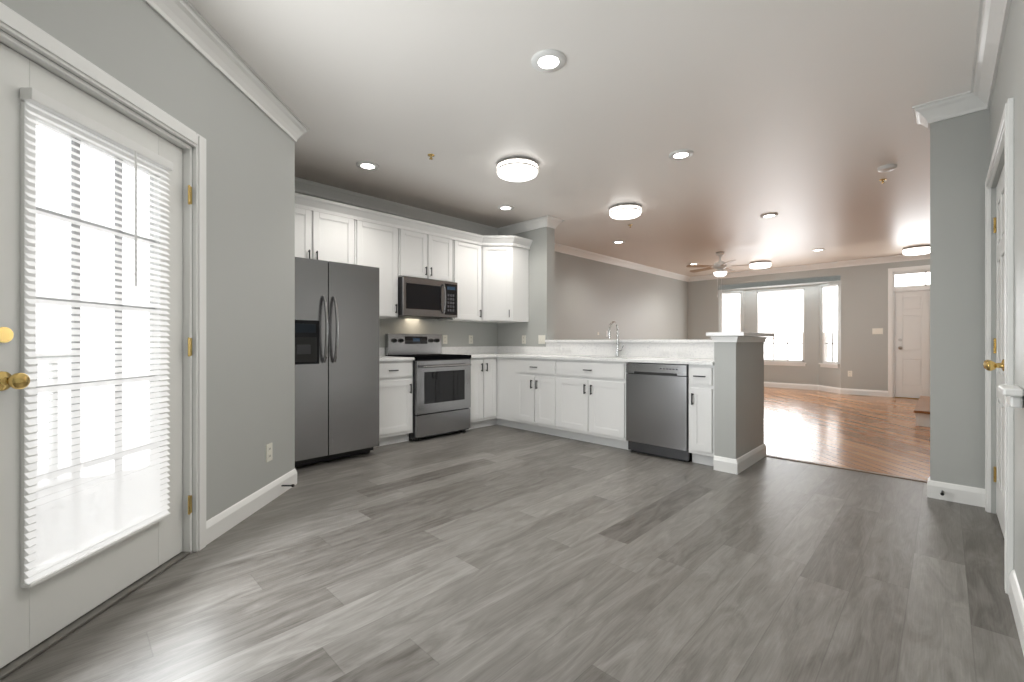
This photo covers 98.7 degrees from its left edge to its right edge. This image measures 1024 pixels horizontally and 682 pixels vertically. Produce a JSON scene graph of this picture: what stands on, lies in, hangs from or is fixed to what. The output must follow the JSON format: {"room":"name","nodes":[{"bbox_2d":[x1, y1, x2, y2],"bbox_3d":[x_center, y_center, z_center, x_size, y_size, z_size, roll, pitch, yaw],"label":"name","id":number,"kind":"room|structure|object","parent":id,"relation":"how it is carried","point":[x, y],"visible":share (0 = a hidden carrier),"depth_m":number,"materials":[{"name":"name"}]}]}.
{"room":"kitchen","nodes":[
{"label":"kitchen","id":0,"kind":"room"},
{"bbox_2d":[0,0,294,551],"bbox_3d":[-1.686,-0.270,1.623,0.120,2.700,3.400,0,0,-1],"label":"wall","id":1,"kind":"structure","parent":0,"point":[142,48],"depth_m":2.56,"materials":[{"name":"grey paint"}]},
{"bbox_2d":[0,43,191,668],"bbox_3d":[-1.646,0.048,1.801,0.123,2.033,0.884,0,0,-1],"label":"patio door","id":2,"kind":"structure","parent":1,"relation":"in","point":[81,546],"depth_m":1.68,"materials":[{"name":"white paint"}]},
{"bbox_2d":[0,2,205,680],"bbox_3d":[-1.675,0.007,1.793,0.146,2.145,1.060,0,0,-1],"label":"door frame","id":3,"kind":"structure","parent":1,"relation":"attached to","point":[26,32],"depth_m":2.23,"materials":[{"name":"white wood"}]},
{"bbox_2d":[143,0,308,141],"bbox_3d":[-1.572,-1.562,1.652,2.441,0.115,2.280,0,0,44],"label":"crown molding","id":4,"kind":"structure","parent":1,"relation":"attached to","point":[187,21],"depth_m":2.44,"materials":[{"name":"white wood"}]},
{"bbox_2d":[266,443,272,461],"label":"outlet","id":5,"kind":"object","parent":1,"relation":"attached to","point":[269,447],"depth_m":2.96,"materials":[{"name":"white plastic"}]},
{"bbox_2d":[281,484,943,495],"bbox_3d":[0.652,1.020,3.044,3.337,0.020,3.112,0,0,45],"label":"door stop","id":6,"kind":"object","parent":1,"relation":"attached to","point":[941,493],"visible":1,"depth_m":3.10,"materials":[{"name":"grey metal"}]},
{"bbox_2d":[295,192,687,346],"bbox_3d":[1.144,-0.270,7.898,0.120,2.700,10.750,0,0,45],"label":"wall","id":7,"kind":"structure","parent":0,"point":[593,298],"depth_m":8.29,"materials":[{"name":"grey paint"}]},
{"bbox_2d":[295,201,358,264],"bbox_3d":[-2.033,-1.002,4.340,0.329,0.565,0.861,0,0,45],"label":"upper cabinet","id":8,"kind":"object","parent":7,"relation":"attached to","point":[331,235],"depth_m":4.32,"materials":[{"name":"white wood"}]},
{"bbox_2d":[359,217,398,318],"bbox_3d":[-1.551,-0.772,4.830,0.329,1.025,0.505,0,0,45],"label":"upper cabinet","id":9,"kind":"object","parent":7,"relation":"attached to","point":[378,240],"depth_m":4.77,"materials":[{"name":"white wood"}]},
{"bbox_2d":[295,177,498,234],"bbox_3d":[-1.264,-1.562,5.298,0.090,0.115,3.114,0,0,44],"label":"crown molding","id":10,"kind":"structure","parent":7,"relation":"attached to","point":[304,186],"depth_m":5.10,"materials":[{"name":"white paint"}]},
{"bbox_2d":[399,225,454,281],"bbox_3d":[-1.105,-1.002,5.285,0.329,0.565,0.756,0,0,45],"label":"upper cabinet","id":11,"kind":"object","parent":7,"relation":"attached to","point":[424,254],"depth_m":5.15,"materials":[{"name":"white wood"}]},
{"bbox_2d":[398,276,456,318],"bbox_3d":[-1.053,-0.496,5.234,0.466,0.434,0.752,0,0,45],"label":"over-the-range microwave","id":12,"kind":"object","parent":11,"relation":"attached to","point":[426,298],"visible":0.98,"depth_m":5.06,"materials":[{"name":"grey metal"}]},
{"bbox_2d":[443,335,446,343],"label":"outlet","id":13,"kind":"object","parent":7,"relation":"attached to","point":[444,336],"depth_m":5.75,"materials":[{"name":"white plastic"}]},
{"bbox_2d":[438,237,478,321],"bbox_3d":[-0.638,-0.772,5.727,0.376,1.025,0.520,0,0,45],"label":"upper cabinet","id":14,"kind":"object","parent":7,"relation":"attached to","point":[466,248],"depth_m":5.60,"materials":[{"name":"white wood"}]},
{"bbox_2d":[469,335,472,343],"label":"outlet","id":15,"kind":"object","parent":7,"relation":"attached to","point":[470,336],"depth_m":6.06,"materials":[{"name":"white plastic"}]},
{"bbox_2d":[475,237,530,322],"bbox_3d":[-0.224,-0.772,5.983,0.607,1.025,0.673,0,0,45],"label":"upper cabinet","id":16,"kind":"object","parent":7,"relation":"attached to","point":[488,275],"depth_m":5.79,"materials":[{"name":"white wood"}]},
{"bbox_2d":[479,235,514,240],"bbox_3d":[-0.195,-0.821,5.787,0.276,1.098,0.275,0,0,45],"label":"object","id":17,"kind":"object","parent":16,"relation":"attached to","point":[501,237],"depth_m":5.72,"materials":[{"name":"white wood"}]},
{"bbox_2d":[206,382,1023,654],"bbox_3d":[2.441,1.021,4.888,5.950,0.118,12.764,0,0,45],"label":"baseboard","id":18,"kind":"structure","parent":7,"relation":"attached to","point":[223,522],"depth_m":2.93,"materials":[{"name":"white wood"}]},
{"bbox_2d":[555,243,690,281],"bbox_3d":[2.224,-1.562,8.848,0.090,0.115,6.520,0,0,44],"label":"crown molding","id":19,"kind":"structure","parent":7,"relation":"attached to","point":[561,248],"depth_m":8.64,"materials":[{"name":"white wood"}]},
{"bbox_2d":[36,0,979,276],"bbox_3d":[2.538,-1.645,4.951,6.400,0.050,13.600,0,0,45],"label":"ceiling","id":20,"kind":"structure","parent":0,"point":[796,116],"depth_m":3.08,"materials":[{"name":"paint"}]},
{"bbox_2d":[356,161,378,170],"bbox_3d":[-1.329,-1.614,4.054,0.199,0.012,0.199,0,0,38],"label":"recessed light","id":21,"kind":"object","parent":20,"relation":"in","point":[369,165],"depth_m":4.04,"materials":[{"name":"white"}]},
{"bbox_2d":[498,205,513,210],"bbox_3d":[-0.075,-1.614,5.331,0.199,0.012,0.199,0,0,38],"label":"recessed light","id":22,"kind":"object","parent":20,"relation":"in","point":[501,207],"depth_m":5.31,"materials":[{"name":"white"}]},
{"bbox_2d":[497,156,537,181],"bbox_3d":[0.050,-1.564,4.031,0.379,0.112,0.379,0,0,42],"label":"ceiling light","id":23,"kind":"object","parent":20,"relation":"attached to","point":[517,169],"depth_m":3.92,"materials":[{"name":"white glass"}]},
{"bbox_2d":[531,49,565,72],"bbox_3d":[0.211,-1.614,2.540,0.199,0.012,0.199,0,0,38],"label":"recessed light","id":24,"kind":"object","parent":20,"relation":"in","point":[554,60],"depth_m":2.53,"materials":[{"name":"white"}]},
{"bbox_2d":[612,240,624,243],"bbox_3d":[1.741,-1.614,7.178,0.199,0.012,0.199,0,0,5],"label":"recessed light","id":25,"kind":"object","parent":20,"relation":"in","point":[618,241],"depth_m":7.18,"materials":[{"name":"white plastic"}]},
{"bbox_2d":[609,203,641,219],"bbox_3d":[1.375,-1.564,5.337,0.379,0.112,0.379,0,0,42],"label":"ceiling light","id":26,"kind":"object","parent":20,"relation":"attached to","point":[629,210],"depth_m":5.22,"materials":[{"name":"white glass"}]},
{"bbox_2d":[669,149,692,159],"bbox_3d":[1.466,-1.614,3.817,0.199,0.012,0.199,0,0,38],"label":"recessed light","id":27,"kind":"object","parent":20,"relation":"in","point":[681,154],"depth_m":3.80,"materials":[{"name":"white"}]},
{"bbox_2d":[686,252,758,300],"bbox_3d":[3.856,-1.175,8.105,1.274,0.890,1.212,0,0,45],"label":"ceiling fan","id":28,"kind":"object","parent":20,"relation":"hanging from","point":[720,266],"visible":1,"depth_m":8.00,"materials":[{"name":"white"}]},
{"bbox_2d":[749,261,770,268],"bbox_3d":[5.118,-1.564,9.075,0.399,0.112,0.399,0,0,42],"label":"ceiling light","id":29,"kind":"object","parent":20,"relation":"attached to","point":[762,264],"depth_m":8.94,"materials":[{"name":"white glass"}]},
{"bbox_2d":[760,213,777,217],"bbox_3d":[3.309,-1.614,5.665,0.199,0.012,0.199,0,0,38],"label":"recessed light","id":30,"kind":"object","parent":20,"relation":"in","point":[769,215],"depth_m":5.64,"materials":[{"name":"white plastic"}]},
{"bbox_2d":[877,164,896,172],"bbox_3d":[3.486,-1.602,4.089,0.140,0.036,0.140,0,0,45],"label":"smoke detector","id":31,"kind":"object","parent":20,"relation":"attached to","point":[887,168],"visible":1,"depth_m":4.06,"materials":[{"name":"white plastic"}]},
{"bbox_2d":[902,245,929,254],"bbox_3d":[7.026,-1.564,7.621,0.399,0.112,0.399,0,0,38],"label":"ceiling light","id":32,"kind":"object","parent":20,"relation":"attached to","point":[923,249],"depth_m":7.52,"materials":[{"name":"white glass"}]},
{"bbox_2d":[0,424,1023,681],"bbox_3d":[-0.084,1.105,2.283,6.400,0.050,6.120,0,0,45],"label":"floor","id":33,"kind":"structure","parent":0,"point":[496,552],"depth_m":1.97,"materials":[{"name":"grey wood"}]},
{"bbox_2d":[295,257,378,466],"bbox_3d":[-1.817,0.188,4.116,0.893,1.785,0.872,0,0,45],"label":"refrigerator","id":34,"kind":"object","parent":33,"relation":"on","point":[336,360],"visible":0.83,"depth_m":3.87,"materials":[{"name":"grey metal"}]},
{"bbox_2d":[376,360,412,446],"bbox_3d":[-1.445,0.643,4.730,0.622,0.875,0.502,0,0,45],"label":"base cabinet","id":35,"kind":"object","parent":33,"relation":"on","point":[395,377],"depth_m":4.55,"materials":[{"name":"white wood"}]},
{"bbox_2d":[379,347,414,360],"bbox_3d":[-1.439,0.140,4.725,0.637,0.129,0.501,0,0,44],"label":"countertop","id":36,"kind":"structure","parent":35,"relation":"on","point":[382,357],"depth_m":4.67,"materials":[{"name":"white stone"}]},
{"bbox_2d":[385,334,470,440],"bbox_3d":[-0.956,0.497,5.138,0.708,1.165,0.760,0,0,45],"label":"range","id":37,"kind":"object","parent":33,"relation":"on","point":[441,393],"visible":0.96,"depth_m":4.97,"materials":[{"name":"grey metal"}]},
{"bbox_2d":[467,357,495,429],"bbox_3d":[-0.570,0.643,5.623,0.619,0.875,0.467,0,0,45],"label":"base cabinet","id":38,"kind":"object","parent":33,"relation":"on","point":[483,370],"depth_m":5.42,"materials":[{"name":"white wood"}]},
{"bbox_2d":[442,346,494,357],"bbox_3d":[-0.574,0.140,5.590,0.660,0.129,0.415,0,0,44],"label":"countertop","id":39,"kind":"structure","parent":38,"relation":"on","point":[475,351],"depth_m":5.95,"materials":[{"name":"white stone"}]},
{"bbox_2d":[496,357,511,426],"bbox_3d":[0.156,0.643,5.647,0.426,0.875,0.618,0,0,45],"label":"base cabinet","id":40,"kind":"object","parent":33,"relation":"on","point":[503,365],"depth_m":5.50,"materials":[{"name":"white wood"}]},
{"bbox_2d":[512,358,559,436],"bbox_3d":[0.506,0.643,5.301,0.711,0.875,0.622,0,0,45],"label":"base cabinet","id":41,"kind":"object","parent":33,"relation":"on","point":[535,382],"depth_m":5.10,"materials":[{"name":"white wood"}]},
{"bbox_2d":[560,360,627,449],"bbox_3d":[0.986,0.643,4.829,0.939,0.875,0.622,0,0,45],"label":"base cabinet","id":42,"kind":"object","parent":33,"relation":"on","point":[582,400],"depth_m":4.55,"materials":[{"name":"white wood"}]},
{"bbox_2d":[495,332,774,364],"bbox_3d":[0.928,0.066,5.076,3.522,0.276,0.958,0,0,44],"label":"countertop","id":43,"kind":"structure","parent":42,"relation":"on","point":[700,352],"depth_m":4.90,"materials":[{"name":"white stone"}]},
{"bbox_2d":[555,346,571,351],"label":"outlet","id":44,"kind":"object","parent":43,"relation":"attached to","point":[557,348],"depth_m":5.55,"materials":[{"name":"white plastic"}]},
{"bbox_2d":[608,321,623,356],"bbox_3d":[1.155,-0.023,4.891,0.108,0.394,0.210,0,0,45],"label":"faucet","id":45,"kind":"object","parent":43,"relation":"on","point":[617,348],"visible":0.98,"depth_m":4.95,"materials":[{"name":"silver metal"}]},
{"bbox_2d":[659,347,669,353],"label":"outlet","id":46,"kind":"object","parent":43,"relation":"attached to","point":[666,350],"depth_m":4.62,"materials":[{"name":"white plastic"}]},
{"bbox_2d":[626,362,691,461],"bbox_3d":[1.533,0.644,4.282,0.592,0.871,0.616,0,0,45],"label":"dishwasher","id":47,"kind":"object","parent":33,"relation":"on","point":[657,409],"visible":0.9,"depth_m":4.04,"materials":[{"name":"grey metal"}]},
{"bbox_2d":[689,364,713,465],"bbox_3d":[1.833,0.643,3.996,0.221,0.875,0.622,0,0,45],"label":"base cabinet","id":48,"kind":"object","parent":33,"relation":"on","point":[701,377],"depth_m":3.78,"materials":[{"name":"white wood"}]},
{"bbox_2d":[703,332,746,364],"bbox_3d":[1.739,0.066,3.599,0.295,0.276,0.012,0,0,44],"label":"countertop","id":49,"kind":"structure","parent":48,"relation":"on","point":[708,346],"depth_m":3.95,"materials":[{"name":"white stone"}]},
{"bbox_2d":[498,227,554,346],"bbox_3d":[0.183,-0.270,6.171,0.930,2.700,0.160,0,0,45],"label":"wall","id":50,"kind":"structure","parent":0,"point":[541,285],"depth_m":5.90,"materials":[{"name":"grey paint"}]},
{"bbox_2d":[522,335,525,343],"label":"outlet","id":51,"kind":"object","parent":50,"relation":"attached to","point":[523,336],"depth_m":6.07,"materials":[{"name":"white plastic"}]},
{"bbox_2d":[499,215,554,235],"bbox_3d":[0.162,-1.562,6.021,0.930,0.115,0.096,0,0,44],"label":"crown molding","id":52,"kind":"structure","parent":50,"relation":"attached to","point":[544,221],"depth_m":5.95,"materials":[{"name":"white wood"}]},
{"bbox_2d":[538,335,544,343],"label":"outlet","id":53,"kind":"object","parent":50,"relation":"attached to","point":[541,340],"depth_m":5.85,"materials":[{"name":"white plastic"}]},
{"bbox_2d":[553,218,563,228],"bbox_3d":[0.333,-1.562,6.196,0.930,0.115,0.094,0,0,44],"label":"crown molding","id":54,"kind":"structure","parent":50,"relation":"attached to","point":[557,221],"depth_m":5.87,"materials":[{"name":"white wood"}]},
{"bbox_2d":[711,336,766,458],"bbox_3d":[2.034,0.521,3.918,0.214,1.118,0.824,0,0,45],"label":"wall","id":55,"kind":"structure","parent":0,"point":[738,396],"depth_m":3.68,"materials":[{"name":"grey paint"}]},
{"bbox_2d":[688,259,929,390],"bbox_3d":[6.799,-0.270,9.323,6.190,2.700,0.570,0,0,45],"label":"wall","id":56,"kind":"structure","parent":0,"point":[864,312],"depth_m":9.26,"materials":[{"name":"grey paint"}]},
{"bbox_2d":[722,292,740,331],"bbox_3d":[5.330,-0.307,10.714,0.556,1.745,0.135,0,0,0],"label":"window","id":57,"kind":"structure","parent":56,"relation":"in","point":[731,301],"depth_m":10.70,"materials":[{"name":"white glass"}]},
{"bbox_2d":[757,288,805,365],"bbox_3d":[6.207,-0.307,10.182,1.040,1.745,0.135,0,0,44],"label":"window","id":58,"kind":"structure","parent":56,"relation":"in","point":[780,311],"depth_m":10.14,"materials":[{"name":"white glass"}]},
{"bbox_2d":[687,253,929,281],"bbox_3d":[6.564,-1.562,9.091,5.760,0.115,0.090,0,0,44],"label":"crown molding","id":59,"kind":"structure","parent":56,"relation":"attached to","point":[888,259],"depth_m":9.20,"materials":[{"name":"white wood"}]},
{"bbox_2d":[819,284,838,367],"bbox_3d":[6.754,-0.307,9.315,0.135,1.745,0.556,0,0,0],"label":"window","id":60,"kind":"structure","parent":56,"relation":"in","point":[829,293],"depth_m":9.34,"materials":[{"name":"white glass"}]},
{"bbox_2d":[872,328,882,333],"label":"light switch","id":61,"kind":"object","parent":56,"relation":"attached to","point":[874,330],"depth_m":8.59,"materials":[{"name":"white plastic"}]},
{"bbox_2d":[888,265,929,398],"bbox_3d":[7.653,-0.158,8.137,1.060,2.475,0.124,0,0,45],"label":"door frame","id":62,"kind":"structure","parent":56,"relation":"attached to","point":[892,289],"depth_m":8.43,"materials":[{"name":"white wood"}]},
{"bbox_2d":[895,270,929,397],"bbox_3d":[7.639,-0.116,8.123,0.870,2.368,0.123,0,0,45],"label":"front door","id":63,"kind":"structure","parent":56,"relation":"in","point":[912,344],"depth_m":8.26,"materials":[{"name":"white wood"}]},
{"bbox_2d":[764,387,929,479],"bbox_3d":[4.683,1.105,7.133,6.400,0.050,7.480,0,0,45],"label":"floor","id":64,"kind":"structure","parent":0,"point":[884,435],"depth_m":5.25,"materials":[{"name":"brown wood"}]},
{"bbox_2d":[766,455,926,482],"bbox_3d":[3.292,1.077,3.257,2.550,0.006,0.050,0,0,45],"label":"threshold strip","id":65,"kind":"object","parent":64,"relation":"on","point":[889,475],"depth_m":3.68,"materials":[{"name":"brown"}]},
{"bbox_2d":[914,396,929,426],"bbox_3d":[6.420,0.983,5.816,1.565,0.195,2.125,0,0,45],"label":"stair","id":66,"kind":"structure","parent":64,"relation":"on","point":[922,409],"depth_m":5.60,"materials":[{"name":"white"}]},
{"bbox_2d":[930,109,989,488],"bbox_3d":[3.464,-0.270,2.569,1.480,2.700,0.120,0,0,45],"label":"wall","id":67,"kind":"structure","parent":0,"point":[959,156],"depth_m":2.95,"materials":[{"name":"grey paint"}]},
{"bbox_2d":[912,93,970,127],"bbox_3d":[2.900,-1.562,2.987,0.270,0.115,0.106,0,0,44],"label":"crown molding","id":68,"kind":"structure","parent":67,"relation":"attached to","point":[949,107],"depth_m":2.98,"materials":[{"name":"white wood"}]},
{"bbox_2d":[990,0,1023,598],"bbox_3d":[1.250,-0.270,0.886,0.120,2.700,5.624,0,0,45],"label":"wall","id":69,"kind":"structure","parent":0,"point":[1009,81],"depth_m":1.80,"materials":[{"name":"grey paint"}]},
{"bbox_2d":[963,0,1010,112],"bbox_3d":[1.171,-1.562,0.963,0.100,0.115,5.384,0,0,44],"label":"crown molding","id":70,"kind":"structure","parent":69,"relation":"attached to","point":[993,14],"depth_m":2.38,"materials":[{"name":"white wood"}]},
{"bbox_2d":[983,166,1003,535],"bbox_3d":[2.593,0.056,2.331,0.128,2.024,1.192,0,0,45],"label":"door","id":71,"kind":"structure","parent":69,"relation":"in","point":[998,347],"depth_m":2.53,"materials":[{"name":"white wood"}]},
{"bbox_2d":[985,97,1013,594],"bbox_3d":[2.580,0.025,2.343,0.024,2.110,1.340,0,0,45],"label":"trim","id":72,"kind":"structure","parent":69,"relation":"attached to","point":[1005,138],"depth_m":1.88,"materials":[{"name":"white wood"}]},
{"bbox_2d":[998,385,1023,407],"bbox_3d":[1.917,0.212,1.692,0.053,0.075,0.200,0,0,45],"label":"wall ledge","id":73,"kind":"object","parent":69,"relation":"attached to","point":[1014,394],"visible":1,"depth_m":1.63,"materials":[{"name":"white wood"}]},
{"label":"outside","id":74,"kind":"structure","parent":0,"visible":0},
{"bbox_2d":[36,125,148,506],"bbox_3d":[-4.114,-1.670,3.796,8.538,6.500,7.106,0,0,45],"label":"patio","id":75,"kind":"structure","parent":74,"point":[83,208],"depth_m":4.79,"materials":[{"name":"white"}]},
{"bbox_2d":[764,272,929,361],"bbox_3d":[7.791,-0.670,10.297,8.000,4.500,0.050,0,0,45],"label":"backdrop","id":76,"kind":"structure","parent":74,"point":[795,335],"depth_m":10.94,"materials":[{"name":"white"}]}
]}

